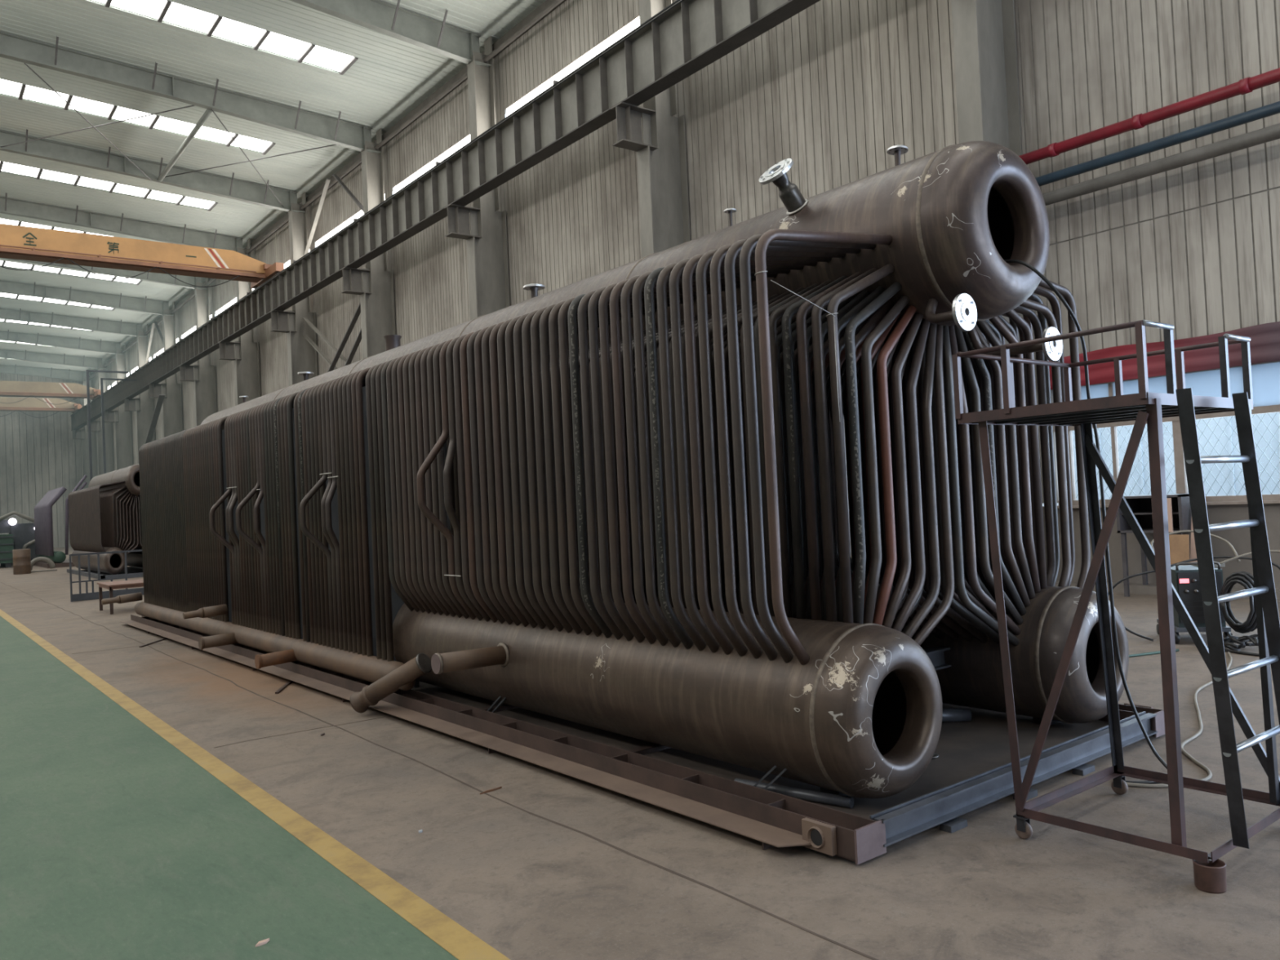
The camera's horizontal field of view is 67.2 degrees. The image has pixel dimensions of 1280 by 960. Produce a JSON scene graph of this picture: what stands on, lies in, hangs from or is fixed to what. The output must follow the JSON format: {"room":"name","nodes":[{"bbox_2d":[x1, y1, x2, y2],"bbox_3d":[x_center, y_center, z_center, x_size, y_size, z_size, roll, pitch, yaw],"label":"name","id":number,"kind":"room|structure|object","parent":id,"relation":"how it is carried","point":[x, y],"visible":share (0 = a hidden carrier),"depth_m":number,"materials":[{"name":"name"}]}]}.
{"room":"factory workshop","nodes":[
{"label":"factory workshop","id":0,"kind":"room"},
{"bbox_2d":[0,372,84,547],"bbox_3d":[-57.261,-1.796,76.171,25.000,15.500,0.200,-2,-2,-38],"label":"wall","id":1,"kind":"structure","parent":0,"point":[38,456],"depth_m":81.10,"materials":[{"name":"metal"}]},
{"bbox_2d":[0,0,546,375],"bbox_3d":[-25.831,-11.569,35.115,24.800,0.740,104.000,-2,-2,-38],"label":"ceiling","id":2,"kind":"structure","parent":0,"point":[390,77],"depth_m":31.00,"materials":[{"name":"metal"}]},
{"bbox_2d":[0,319,93,331],"bbox_3d":[-44.883,-10.143,59.072,20.100,0.590,1.240,-2,-2,-38],"label":"window","id":3,"kind":"structure","parent":2,"relation":"attached to","point":[2,320],"depth_m":63.33,"materials":[{"name":"white"}]},
{"bbox_2d":[0,218,111,236],"bbox_3d":[-30.721,-11.210,40.778,20.100,0.590,1.240,-2,-2,-38],"label":"window","id":4,"kind":"structure","parent":2,"relation":"attached to","point":[2,220],"depth_m":43.28,"materials":[{"name":"white"}]},
{"bbox_2d":[0,293,115,311],"bbox_3d":[-40.162,-10.499,52.974,20.100,0.590,1.240,-2,-2,-38],"label":"window","id":5,"kind":"structure","parent":2,"relation":"attached to","point":[4,295],"depth_m":57.17,"materials":[{"name":"white"}]},
{"bbox_2d":[0,260,142,284],"bbox_3d":[-35.441,-10.854,46.876,20.100,0.590,1.240,-2,-2,-38],"label":"window","id":6,"kind":"structure","parent":2,"relation":"attached to","point":[59,271],"depth_m":50.98,"materials":[{"name":"white"}]},
{"bbox_2d":[0,161,217,211],"bbox_3d":[-26.000,-11.566,34.680,20.100,0.590,1.240,-2,-2,-38],"label":"window","id":7,"kind":"structure","parent":2,"relation":"attached to","point":[37,173],"depth_m":38.38,"materials":[{"name":"white"}]},
{"bbox_2d":[0,79,275,155],"bbox_3d":[-21.279,-11.921,28.582,20.100,0.590,1.240,-2,-2,-38],"label":"window","id":8,"kind":"structure","parent":2,"relation":"attached to","point":[7,87],"depth_m":31.95,"materials":[{"name":"white"}]},
{"bbox_2d":[93,0,358,75],"bbox_3d":[-16.558,-12.277,22.484,20.100,0.590,1.240,-2,-2,-38],"label":"window","id":9,"kind":"structure","parent":2,"relation":"attached to","point":[166,11],"depth_m":26.67,"materials":[{"name":"white"}]},
{"bbox_2d":[0,546,1279,959],"bbox_3d":[-23.175,3.504,32.494,25.050,0.200,110.000,-2,-2,-38],"label":"floor","id":10,"kind":"structure","parent":0,"point":[116,844],"depth_m":4.44,"materials":[{"name":"concrete"}]},
{"bbox_2d":[0,533,13,567],"bbox_3d":[-28.948,3.169,42.572,1.940,1.450,3.050,-2,-2,-38],"label":"tank","id":11,"kind":"object","parent":10,"relation":"on","point":[6,547],"visible":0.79,"depth_m":41.85,"materials":[{"name":"metal"}]},
{"bbox_2d":[0,511,38,565],"bbox_3d":[-28.425,2.671,44.163,1.900,2.463,1.620,-2,-2,-38],"label":"machine","id":12,"kind":"object","parent":10,"relation":"on","point":[24,534],"visible":0.62,"depth_m":43.77,"materials":[{"name":"grey paint"}]},
{"bbox_2d":[8,518,16,524],"bbox_3d":[-28.381,1.887,43.585,0.320,0.320,0.100,-2,-2,-38],"label":"lamp","id":13,"kind":"object","parent":12,"relation":"attached to","point":[12,521],"depth_m":43.55,"materials":[{"name":"white"}]},
{"bbox_2d":[12,548,31,574],"bbox_3d":[-22.661,2.990,35.327,0.570,0.900,0.570,-2,-2,-38],"label":"drum","id":14,"kind":"object","parent":10,"relation":"on","point":[21,557],"visible":1,"depth_m":35.10,"materials":[{"name":"metal"}]},
{"bbox_2d":[31,556,57,572],"bbox_3d":[-22.552,3.172,36.287,1.000,0.566,0.240,-2,-2,-38],"label":"pipe bend","id":15,"kind":"object","parent":10,"relation":"on","point":[50,562],"visible":0.81,"depth_m":36.28,"materials":[{"name":"grey paint"}]},
{"bbox_2d":[33,475,87,568],"bbox_3d":[-25.168,1.805,41.808,1.600,3.782,5.205,-2,-2,-38],"label":"panel","id":16,"kind":"object","parent":10,"relation":"on","point":[43,522],"visible":0.94,"depth_m":39.82,"materials":[{"name":"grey metal"}]},
{"bbox_2d":[71,372,97,488],"bbox_3d":[-46.920,-1.823,81.444,1.700,14.800,0.400,-2,-2,-38],"label":"steel column","id":17,"kind":"structure","parent":10,"relation":"on","point":[77,434],"depth_m":81.56,"materials":[{"name":"metal"}]},
{"bbox_2d":[0,364,90,381],"bbox_3d":[-56.326,-8.774,74.567,24.250,1.413,1.440,-2,-2,-38],"label":"rafter","id":18,"kind":"object","parent":17,"relation":"on","point":[26,371],"visible":0.91,"depth_m":79.92,"materials":[{"name":"metal"}]},
{"bbox_2d":[86,358,113,475],"bbox_3d":[-42.199,-2.179,75.346,1.700,14.800,0.400,-2,-2,-38],"label":"steel column","id":19,"kind":"structure","parent":10,"relation":"on","point":[108,425],"depth_m":75.60,"materials":[{"name":"metal"}]},
{"bbox_2d":[0,349,106,368],"bbox_3d":[-51.605,-9.129,68.469,24.250,1.413,1.440,-2,-2,-38],"label":"rafter","id":20,"kind":"object","parent":19,"relation":"on","point":[76,361],"visible":1,"depth_m":73.68,"materials":[{"name":"metal"}]},
{"bbox_2d":[66,463,142,578],"bbox_3d":[-17.778,1.406,32.786,2.268,3.490,7.868,-2,-2,-38],"label":"boiler","id":21,"kind":"object","parent":10,"relation":"on","point":[104,516],"visible":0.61,"depth_m":30.48,"materials":[{"name":"metal"}]},
{"bbox_2d":[69,549,143,601],"bbox_3d":[-11.515,2.101,21.695,0.040,1.030,2.366,-4,-2,44],"label":"frame","id":22,"kind":"object","parent":10,"relation":"on","point":[105,594],"visible":0.64,"depth_m":21.17,"materials":[{"name":"metal"}]},
{"bbox_2d":[85,369,128,481],"bbox_3d":[-29.298,-0.963,53.334,2.060,10.200,0.120,-2,-2,-38],"label":"post","id":23,"kind":"object","parent":10,"relation":"on","point":[87,371],"visible":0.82,"depth_m":52.76,"materials":[{"name":"metal"}]},
{"bbox_2d":[103,342,133,470],"bbox_3d":[-37.478,-2.535,69.248,1.700,14.800,0.400,-2,-2,-38],"label":"steel column","id":24,"kind":"structure","parent":10,"relation":"on","point":[122,423],"depth_m":69.45,"materials":[{"name":"metal"}]},
{"bbox_2d":[0,329,124,354],"bbox_3d":[-46.885,-9.485,62.371,24.250,1.412,1.440,-2,-2,-38],"label":"rafter","id":25,"kind":"object","parent":24,"relation":"on","point":[100,346],"visible":0.99,"depth_m":67.42,"materials":[{"name":"metal"}]},
{"bbox_2d":[100,377,137,473],"bbox_3d":[-31.712,-0.925,59.059,2.060,10.600,0.120,-2,-2,-38],"label":"post","id":26,"kind":"object","parent":10,"relation":"on","point":[101,379],"visible":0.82,"depth_m":58.49,"materials":[{"name":"metal"}]},
{"bbox_2d":[97,578,143,614],"bbox_3d":[-9.589,2.184,18.180,0.950,0.530,1.250,-2,-2,-38],"label":"steel table","id":27,"kind":"object","parent":10,"relation":"on","point":[111,585],"visible":0.57,"depth_m":17.73,"materials":[{"name":"metal"}]},
{"bbox_2d":[124,324,155,463],"bbox_3d":[-32.757,-2.890,63.150,1.700,14.800,0.400,-2,-2,-38],"label":"steel column","id":28,"kind":"structure","parent":10,"relation":"on","point":[144,411],"depth_m":63.33,"materials":[{"name":"metal"}]},
{"bbox_2d":[0,307,146,337],"bbox_3d":[-42.164,-9.841,56.273,24.250,1.412,1.440,-2,-2,-38],"label":"rafter","id":29,"kind":"object","parent":28,"relation":"on","point":[91,324],"visible":1,"depth_m":61.13,"materials":[{"name":"metal"}]},
{"bbox_2d":[144,322,155,364],"bbox_3d":[-31.448,-8.491,61.730,0.140,2.639,3.232,-2,-2,-38],"label":"brace","id":30,"kind":"object","parent":29,"relation":"attached to","point":[153,323],"visible":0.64,"depth_m":61.46,"materials":[{"name":"grey paint"}]},
{"bbox_2d":[138,637,167,647],"bbox_3d":[-6.549,2.188,13.096,0.030,0.016,1.082,-3,-1,-4],"label":"bar","id":31,"kind":"object","parent":10,"relation":"on","point":[164,638],"visible":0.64,"depth_m":12.93,"materials":[{"name":"metal"}]},
{"bbox_2d":[148,301,182,437],"bbox_3d":[-28.036,-3.246,57.052,1.700,14.800,0.400,-2,-2,-38],"label":"steel column","id":32,"kind":"structure","parent":10,"relation":"on","point":[171,406],"depth_m":57.29,"materials":[{"name":"metal"}]},
{"bbox_2d":[0,280,173,315],"bbox_3d":[-37.443,-10.196,50.175,24.250,1.412,1.440,-2,-2,-38],"label":"rafter","id":33,"kind":"object","parent":32,"relation":"on","point":[126,303],"visible":1,"depth_m":54.85,"materials":[{"name":"metal"}]},
{"bbox_2d":[153,321,164,345],"bbox_3d":[-29.284,-8.804,58.929,0.140,2.340,3.130,-2,-2,-38],"label":"brace","id":34,"kind":"object","parent":33,"relation":"attached to","point":[155,322],"visible":0.64,"depth_m":59.28,"materials":[{"name":"metal"}]},
{"bbox_2d":[145,394,164,444],"bbox_3d":[-30.330,-1.988,59.242,0.300,5.444,9.525,-2,-2,-38],"label":"brace","id":35,"kind":"object","parent":32,"relation":"attached to","point":[161,397],"visible":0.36,"depth_m":57.09,"materials":[{"name":"metal"}]},
{"bbox_2d":[178,277,217,426],"bbox_3d":[-23.316,-3.602,50.954,1.700,14.800,0.400,-2,-2,-38],"label":"steel column","id":36,"kind":"structure","parent":10,"relation":"on","point":[205,403],"depth_m":51.18,"materials":[{"name":"metal"}]},
{"bbox_2d":[0,257,207,289],"bbox_3d":[-32.722,-10.552,44.077,24.250,1.412,1.440,-2,-2,-38],"label":"rafter","id":37,"kind":"object","parent":36,"relation":"on","point":[163,278],"visible":0.48,"depth_m":49.58,"materials":[{"name":"metal"}]},
{"bbox_2d":[217,238,260,405],"bbox_3d":[-18.595,-3.958,44.856,1.700,14.800,0.400,-2,-2,-38],"label":"steel column","id":38,"kind":"structure","parent":10,"relation":"on","point":[246,360],"depth_m":45.06,"materials":[{"name":"metal"}]},
{"bbox_2d":[0,193,249,256],"bbox_3d":[-28.001,-10.908,37.979,24.250,1.412,1.440,-2,-2,-38],"label":"rafter","id":39,"kind":"object","parent":38,"relation":"on","point":[162,233],"visible":0.88,"depth_m":42.06,"materials":[{"name":"metal"}]},
{"bbox_2d":[0,608,510,959],"bbox_3d":[-24.941,3.539,34.923,0.135,0.002,104.000,-2,-2,-38],"label":"yellow floor line","id":40,"kind":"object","parent":10,"relation":"on","point":[460,942],"depth_m":4.74,"materials":[{"name":"yellow paint"}]},
{"bbox_2d":[255,937,269,946],"bbox_3d":[-1.423,1.743,3.633,0.018,0.010,0.060,-4,-2,40],"label":"paper scrap","id":41,"kind":"object","parent":10,"relation":"on","point":[264,941],"visible":1,"depth_m":3.63,"materials":[{"name":"white paper"}]},
{"bbox_2d":[275,680,293,693],"bbox_3d":[-3.381,1.954,9.264,0.030,0.016,0.976,-3,-1,-8],"label":"bar","id":42,"kind":"object","parent":10,"relation":"on","point":[289,682],"visible":0.64,"depth_m":9.03,"materials":[{"name":"metal"}]},
{"bbox_2d":[269,191,317,385],"bbox_3d":[-13.874,-4.313,38.758,1.700,14.800,0.400,-2,-2,-38],"label":"steel column","id":43,"kind":"structure","parent":10,"relation":"on","point":[302,356],"depth_m":38.98,"materials":[{"name":"metal"}]},
{"bbox_2d":[0,128,305,213],"bbox_3d":[-23.280,-11.263,31.881,24.250,1.412,1.440,-2,-2,-38],"label":"rafter","id":44,"kind":"object","parent":43,"relation":"on","point":[214,184],"visible":0.98,"depth_m":35.79,"materials":[{"name":"metal"}]},
{"bbox_2d":[24,62,152,181],"bbox_3d":[-17.660,-11.377,31.365,0.036,0.282,9.022,-3,-1,-6],"label":"rod","id":45,"kind":"object","parent":44,"relation":"attached to","point":[29,68],"visible":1,"depth_m":30.49,"materials":[{"name":"metal"}]},
{"bbox_2d":[0,105,195,147],"bbox_3d":[-17.667,-11.512,31.367,9.022,0.252,0.036,-3,-1,21],"label":"rod","id":46,"kind":"object","parent":44,"relation":"attached to","point":[190,105],"visible":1,"depth_m":31.31,"materials":[{"name":"metal"}]},
{"bbox_2d":[211,109,284,207],"bbox_3d":[-13.818,-11.246,34.332,0.036,0.282,8.970,-3,-1,-7],"label":"rod","id":47,"kind":"object","parent":44,"relation":"attached to","point":[211,109],"visible":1,"depth_m":33.49,"materials":[{"name":"metal"}]},
{"bbox_2d":[164,144,337,177],"bbox_3d":[-13.747,-11.423,34.397,8.870,0.332,0.036,-3,-1,22],"label":"rod","id":48,"kind":"object","parent":44,"relation":"attached to","point":[332,144],"visible":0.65,"depth_m":34.41,"materials":[{"name":"metal"}]},
{"bbox_2d":[302,178,330,256],"bbox_3d":[-12.644,-9.908,37.441,0.140,2.639,3.331,-2,-2,-38],"label":"brace","id":49,"kind":"object","parent":44,"relation":"attached to","point":[327,180],"visible":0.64,"depth_m":37.16,"materials":[{"name":"grey paint"}]},
{"bbox_2d":[302,334,337,369],"bbox_3d":[-11.241,-3.996,36.030,0.160,4.044,7.124,-2,-2,-38],"label":"brace","id":50,"kind":"object","parent":43,"relation":"attached to","point":[312,343],"visible":0.36,"depth_m":37.62,"materials":[{"name":"grey paint"}]},
{"bbox_2d":[340,128,395,359],"bbox_3d":[-9.153,-4.669,32.660,1.700,14.800,0.400,-2,-2,-38],"label":"steel column","id":51,"kind":"structure","parent":10,"relation":"on","point":[377,296],"depth_m":32.89,"materials":[{"name":"metal"}]},
{"bbox_2d":[0,31,381,153],"bbox_3d":[-18.560,-11.619,25.783,24.250,1.412,1.440,-2,-2,-38],"label":"rafter","id":52,"kind":"object","parent":51,"relation":"on","point":[297,121],"visible":1,"depth_m":29.45,"materials":[{"name":"metal"}]},
{"bbox_2d":[157,109,212,182],"bbox_3d":[-15.623,-11.365,32.941,0.160,0.152,7.500,-2,-2,-37],"label":"strut","id":53,"kind":"object","parent":52,"relation":"attached to","point":[208,112],"visible":1,"depth_m":32.51,"materials":[{"name":"grey paint"}]},
{"bbox_2d":[332,173,363,211],"bbox_3d":[-10.358,-10.230,34.482,0.140,2.340,3.030,-2,-2,-38],"label":"brace","id":54,"kind":"object","parent":52,"relation":"attached to","point":[353,197],"visible":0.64,"depth_m":34.54,"materials":[{"name":"metal"}]},
{"bbox_2d":[302,317,351,364],"bbox_3d":[-11.180,-4.652,35.926,0.160,4.144,7.424,-2,-2,-38],"label":"brace","id":55,"kind":"object","parent":51,"relation":"attached to","point":[308,322],"visible":0.5,"depth_m":37.13,"materials":[{"name":"grey paint"}]},
{"bbox_2d":[327,303,360,372],"bbox_3d":[-11.328,-4.423,35.798,0.160,4.293,7.425,-2,-2,-38],"label":"brace","id":56,"kind":"object","parent":51,"relation":"attached to","point":[357,312],"visible":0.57,"depth_m":34.89,"materials":[{"name":"metal"}]},
{"bbox_2d":[344,328,361,365],"bbox_3d":[-10.957,-3.724,35.348,0.160,4.042,6.327,-2,-2,-38],"label":"brace","id":57,"kind":"object","parent":51,"relation":"attached to","point":[358,339],"visible":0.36,"depth_m":34.24,"materials":[{"name":"metal"}]},
{"bbox_2d":[0,582,878,959],"bbox_3d":[-15.186,2.830,23.559,1.252,0.002,64.052,-2,-2,-38],"label":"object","id":58,"kind":"structure","parent":10,"relation":"on","point":[332,725],"depth_m":4.79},
{"bbox_2d":[444,35,510,319],"bbox_3d":[-4.432,-5.025,26.562,1.700,14.800,0.400,-2,-2,-38],"label":"steel column","id":59,"kind":"structure","parent":10,"relation":"on","point":[486,244],"depth_m":26.80,"materials":[{"name":"metal"}]},
{"bbox_2d":[288,0,491,67],"bbox_3d":[-13.839,-11.975,19.685,24.250,1.412,1.440,-2,-2,-38],"label":"rafter","id":60,"kind":"object","parent":59,"relation":"on","point":[435,36],"visible":1,"depth_m":25.57,"materials":[{"name":"metal"}]},
{"bbox_2d":[480,786,502,794],"bbox_3d":[-0.844,1.755,5.448,0.150,0.010,0.011,-2,-2,-42],"label":"stick","id":61,"kind":"object","parent":10,"relation":"on","point":[500,787],"visible":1,"depth_m":5.44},
{"bbox_2d":[120,614,1164,864],"bbox_3d":[-2.517,1.871,10.753,3.232,0.165,14.800,-2,-2,-39],"label":"frame","id":62,"kind":"object","parent":10,"relation":"on","point":[972,770],"visible":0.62,"depth_m":5.40,"materials":[{"name":"brown metal"}]},
{"bbox_2d":[101,141,1128,798],"bbox_3d":[-2.730,0.120,10.839,3.751,3.644,14.984,-2,-2,-39],"label":"boiler","id":63,"kind":"object","parent":62,"relation":"on","point":[617,500],"visible":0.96,"depth_m":5.73,"materials":[{"name":"metal"}]},
{"bbox_2d":[1004,259,1167,783],"bbox_3d":[2.329,0.198,5.175,0.881,2.816,0.273,-3,-1,4],"label":"power cable","id":64,"kind":"object","parent":63,"relation":"hanging from","point":[1046,281],"visible":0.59,"depth_m":5.22,"materials":[{"name":"black rubber"}]},
{"bbox_2d":[734,777,853,808],"bbox_3d":[0.763,1.572,4.847,0.653,0.054,0.052,-4,-2,37],"label":"pipe","id":65,"kind":"object","parent":62,"relation":"on","point":[800,793],"visible":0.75,"depth_m":4.77,"materials":[{"name":"grey metal"}]},
{"bbox_2d":[942,707,971,722],"bbox_3d":[1.894,1.529,6.251,0.485,0.087,0.084,-3,-1,0],"label":"pipe","id":66,"kind":"object","parent":62,"relation":"on","point":[959,714],"visible":0.34,"depth_m":6.21,"materials":[{"name":"grey metal"}]},
{"bbox_2d":[610,0,690,257],"bbox_3d":[0.288,-5.380,20.464,1.700,14.800,0.400,-2,-2,-38],"label":"steel column","id":67,"kind":"structure","parent":10,"relation":"on","point":[662,167],"depth_m":20.62,"materials":[{"name":"metal"}]},
{"bbox_2d":[951,0,1023,346],"bbox_3d":[5.009,-5.736,14.366,1.700,14.800,0.400,-2,-2,-38],"label":"steel column","id":68,"kind":"structure","parent":10,"relation":"on","point":[984,31],"depth_m":14.56,"materials":[{"name":"metal"}]},
{"bbox_2d":[88,0,564,379],"bbox_3d":[-16.305,-10.847,42.448,0.120,0.114,103.800,-2,-2,-38],"label":"tube","id":69,"kind":"object","parent":68,"relation":"attached to","point":[554,4],"visible":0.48,"depth_m":30.75,"materials":[{"name":"paint"}]},
{"bbox_2d":[71,0,820,431],"bbox_3d":[-16.882,-7.246,41.474,0.440,1.400,102.500,-2,-2,-38],"label":"beam","id":70,"kind":"structure","parent":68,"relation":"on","point":[686,37],"depth_m":23.73,"materials":[{"name":"metal"}]},
{"bbox_2d":[0,396,81,417],"bbox_3d":[-55.691,-5.645,73.750,22.300,1.667,3.500,-2,-2,-38],"label":"crane","id":71,"kind":"object","parent":70,"relation":"on","point":[28,404],"visible":0.93,"depth_m":78.40,"materials":[{"name":"paint"}]},
{"bbox_2d":[0,380,101,404],"bbox_3d":[-49.576,-6.105,65.851,22.300,1.667,3.500,-2,-2,-38],"label":"crane","id":72,"kind":"object","parent":70,"relation":"on","point":[7,388],"visible":0.93,"depth_m":70.25,"materials":[{"name":"paint"}]},
{"bbox_2d":[0,223,284,288],"bbox_3d":[-23.892,-8.041,32.675,22.300,1.667,3.500,-2,-2,-38],"label":"crane","id":73,"kind":"object","parent":70,"relation":"on","point":[16,242],"visible":0.96,"depth_m":35.96,"materials":[{"name":"orange metal"}]},
{"bbox_2d":[951,320,1279,862],"bbox_3d":[2.190,0.489,4.290,1.118,2.200,0.987,-2,-2,-38],"label":"platform","id":74,"kind":"object","parent":10,"relation":"on","point":[1143,406],"visible":1,"depth_m":4.06,"materials":[{"name":"red paint"}]},
{"bbox_2d":[1107,569,1155,641],"bbox_3d":[4.824,1.217,9.383,0.554,0.706,0.067,-3,-1,19],"label":"lead","id":75,"kind":"object","parent":10,"relation":"on","point":[1149,571],"visible":0.5,"depth_m":9.38,"materials":[{"name":"black rubber"}]},
{"bbox_2d":[1116,493,1191,596],"bbox_3d":[6.961,0.873,12.871,0.670,1.350,0.840,-2,-2,-38],"label":"upper cabinet","id":76,"kind":"object","parent":10,"relation":"on","point":[1179,510],"visible":0.47,"depth_m":12.99,"materials":[{"name":"black metal"}]},
{"bbox_2d":[1128,648,1179,657],"bbox_3d":[3.894,1.594,8.743,1.808,0.024,0.917,-3,-1,25],"label":"cable","id":77,"kind":"object","parent":10,"relation":"on","point":[1176,650],"visible":0.12,"depth_m":8.64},
{"bbox_2d":[1125,651,1232,787],"bbox_3d":[3.992,1.546,6.656,0.407,0.020,4.445,-4,-2,38],"label":"air hose","id":78,"kind":"object","parent":10,"relation":"on","point":[1207,770],"visible":0.81,"depth_m":5.56,"materials":[{"name":"rubber"}]},
{"bbox_2d":[1168,534,1189,564],"bbox_3d":[6.875,1.112,12.372,0.090,0.822,0.340,-2,-2,-38],"label":"plywood sheet","id":79,"kind":"object","parent":10,"relation":"on","point":[1179,544],"visible":0.21,"depth_m":12.34,"materials":[{"name":"wood"}]},
{"bbox_2d":[1156,561,1231,643],"bbox_3d":[5.389,1.162,9.366,0.540,0.772,0.680,-3,-1,14],"label":"machine","id":80,"kind":"object","parent":10,"relation":"on","point":[1185,580],"visible":0.57,"depth_m":9.09,"materials":[{"name":"grey metal"}]},
{"bbox_2d":[1150,529,1240,562],"bbox_3d":[5.363,0.661,9.328,0.745,0.347,0.208,-3,-1,28],"label":"lead","id":81,"kind":"object","parent":80,"relation":"on","point":[1184,531],"visible":0.58,"depth_m":9.31,"materials":[{"name":"rubber"}]},
{"bbox_2d":[1192,561,1225,567],"bbox_3d":[5.563,0.825,9.429,0.200,0.030,0.300,-3,-1,14],"label":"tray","id":82,"kind":"object","parent":80,"relation":"on","point":[1224,564],"depth_m":9.28,"materials":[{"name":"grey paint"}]},
{"bbox_2d":[1170,555,1279,569],"bbox_3d":[5.566,0.928,9.063,1.014,0.418,0.180,-4,-2,35],"label":"lead","id":83,"kind":"object","parent":80,"relation":"on","point":[1215,557],"visible":0.64,"depth_m":9.15,"materials":[{"name":"black rubber"}]},
{"bbox_2d":[1218,550,1279,564],"bbox_3d":[5.898,0.775,8.876,0.984,0.252,0.181,-4,-2,40],"label":"lead","id":84,"kind":"object","parent":80,"relation":"on","point":[1271,551],"visible":0.73,"depth_m":9.07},
{"bbox_2d":[1190,516,1197,562],"bbox_3d":[7.117,0.894,12.320,0.289,1.236,0.140,-2,-2,-38],"label":"wooden board","id":85,"kind":"object","parent":10,"relation":"on","point":[1193,548],"visible":0.07,"depth_m":12.35,"materials":[{"name":"brown wood"}]},
{"bbox_2d":[1192,856,1226,893],"bbox_3d":[2.202,1.520,3.724,0.114,0.116,0.114,-2,-2,-38],"label":"can","id":86,"kind":"object","parent":10,"relation":"on","point":[1211,877],"visible":0.9,"depth_m":3.68,"materials":[{"name":"metal"}]},
{"bbox_2d":[1206,645,1259,656],"bbox_3d":[6.800,1.455,8.690,3.152,0.028,0.847,-3,-1,-9],"label":"cable","id":87,"kind":"object","parent":10,"relation":"on","point":[1225,650],"visible":0.44,"depth_m":8.47,"materials":[{"name":"black rubber"}]},
{"bbox_2d":[1220,570,1257,650],"bbox_3d":[5.413,1.184,8.678,0.531,0.703,0.485,-2,-2,-38],"label":"cable coil","id":88,"kind":"object","parent":10,"relation":"on","point":[1243,578],"visible":0.79,"depth_m":8.69,"materials":[{"name":"black rubber"}]},
{"bbox_2d":[91,0,1279,588],"bbox_3d":[-15.577,-4.174,42.622,0.240,14.850,104.000,-2,-2,-38],"label":"wall","id":89,"kind":"structure","parent":0,"point":[1194,248],"depth_m":16.60,"materials":[{"name":"metal"}]},
{"bbox_2d":[182,315,212,338],"bbox_3d":[-25.144,-8.036,54.684,0.001,1.490,7.080,-2,-2,-38],"label":"window","id":90,"kind":"structure","parent":89,"relation":"in","point":[193,329],"depth_m":55.95,"materials":[{"name":"white"}]},
{"bbox_2d":[215,288,254,315],"bbox_3d":[-20.423,-8.392,48.586,0.001,1.490,7.080,-2,-2,-38],"label":"window","id":91,"kind":"structure","parent":89,"relation":"in","point":[234,300],"depth_m":49.65,"materials":[{"name":"white"}]},
{"bbox_2d":[88,0,565,378],"bbox_3d":[-16.085,-11.214,42.639,0.160,0.240,103.800,-2,-2,-38],"label":"strut","id":92,"kind":"object","parent":89,"relation":"attached to","point":[547,2],"visible":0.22,"depth_m":31.25,"materials":[{"name":"paint"}]},
{"bbox_2d":[315,194,385,247],"bbox_3d":[-10.981,-9.103,36.390,0.001,1.490,7.080,-2,-2,-38],"label":"window","id":93,"kind":"structure","parent":89,"relation":"in","point":[361,213],"depth_m":37.10,"materials":[{"name":"white"}]},
{"bbox_2d":[393,134,470,193],"bbox_3d":[-6.260,-9.459,30.292,0.001,1.490,7.080,-2,-2,-38],"label":"window","id":94,"kind":"structure","parent":89,"relation":"in","point":[467,140],"depth_m":30.70,"materials":[{"name":"white"}]},
{"bbox_2d":[506,17,639,115],"bbox_3d":[-1.539,-9.814,24.194,0.001,1.490,7.080,-2,-2,-38],"label":"window","id":95,"kind":"structure","parent":89,"relation":"in","point":[633,24],"depth_m":24.21,"materials":[{"name":"white"}]},
{"bbox_2d":[1018,67,1279,164],"bbox_3d":[10.447,-5.074,8.384,0.574,0.204,16.000,-2,-2,-38],"label":"pipe","id":96,"kind":"object","parent":89,"relation":"attached to","point":[1247,85],"visible":0.9,"depth_m":12.68,"materials":[{"name":"metal"}]},
{"bbox_2d":[1035,101,1279,186],"bbox_3d":[10.479,-4.688,8.386,0.540,0.170,16.000,-2,-2,-38],"label":"pipe","id":97,"kind":"object","parent":89,"relation":"attached to","point":[1273,108],"visible":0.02,"depth_m":12.64,"materials":[{"name":"metal"}]},
{"bbox_2d":[1042,123,1279,205],"bbox_3d":[10.492,-4.408,8.380,0.540,0.210,16.000,-2,-2,-38],"label":"pipe","id":98,"kind":"object","parent":89,"relation":"attached to","point":[1271,133],"visible":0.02,"depth_m":12.63,"materials":[{"name":"metal"}]},
{"bbox_2d":[1042,360,1279,508],"bbox_3d":[8.408,-0.852,11.730,0.300,2.230,7.270,-2,-2,-38],"label":"window","id":99,"kind":"structure","parent":89,"relation":"in","point":[1265,376],"depth_m":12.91,"materials":[{"name":"clear glass"}]},
{"bbox_2d":[1072,412,1279,499],"bbox_3d":[8.514,-0.385,11.807,0.006,1.073,6.908,-2,-2,-38],"label":"grille","id":100,"kind":"object","parent":99,"relation":"attached to","point":[1273,412],"depth_m":12.94,"materials":[{"name":"metal"}]},
{"bbox_2d":[1048,321,1279,389],"bbox_3d":[8.300,-1.761,11.624,0.148,0.490,7.450,-2,-2,-38],"label":"banner","id":101,"kind":"object","parent":89,"relation":"attached to","point":[1264,343],"visible":0.51,"depth_m":12.81,"materials":[{"name":"fabric"}]},
{"bbox_2d":[1054,580,1279,600],"bbox_3d":[-18.151,3.396,45.758,0.350,0.110,95.200,-2,-2,-38],"label":"baseboard","id":102,"kind":"structure","parent":89,"relation":"attached to","point":[1135,588],"depth_m":13.22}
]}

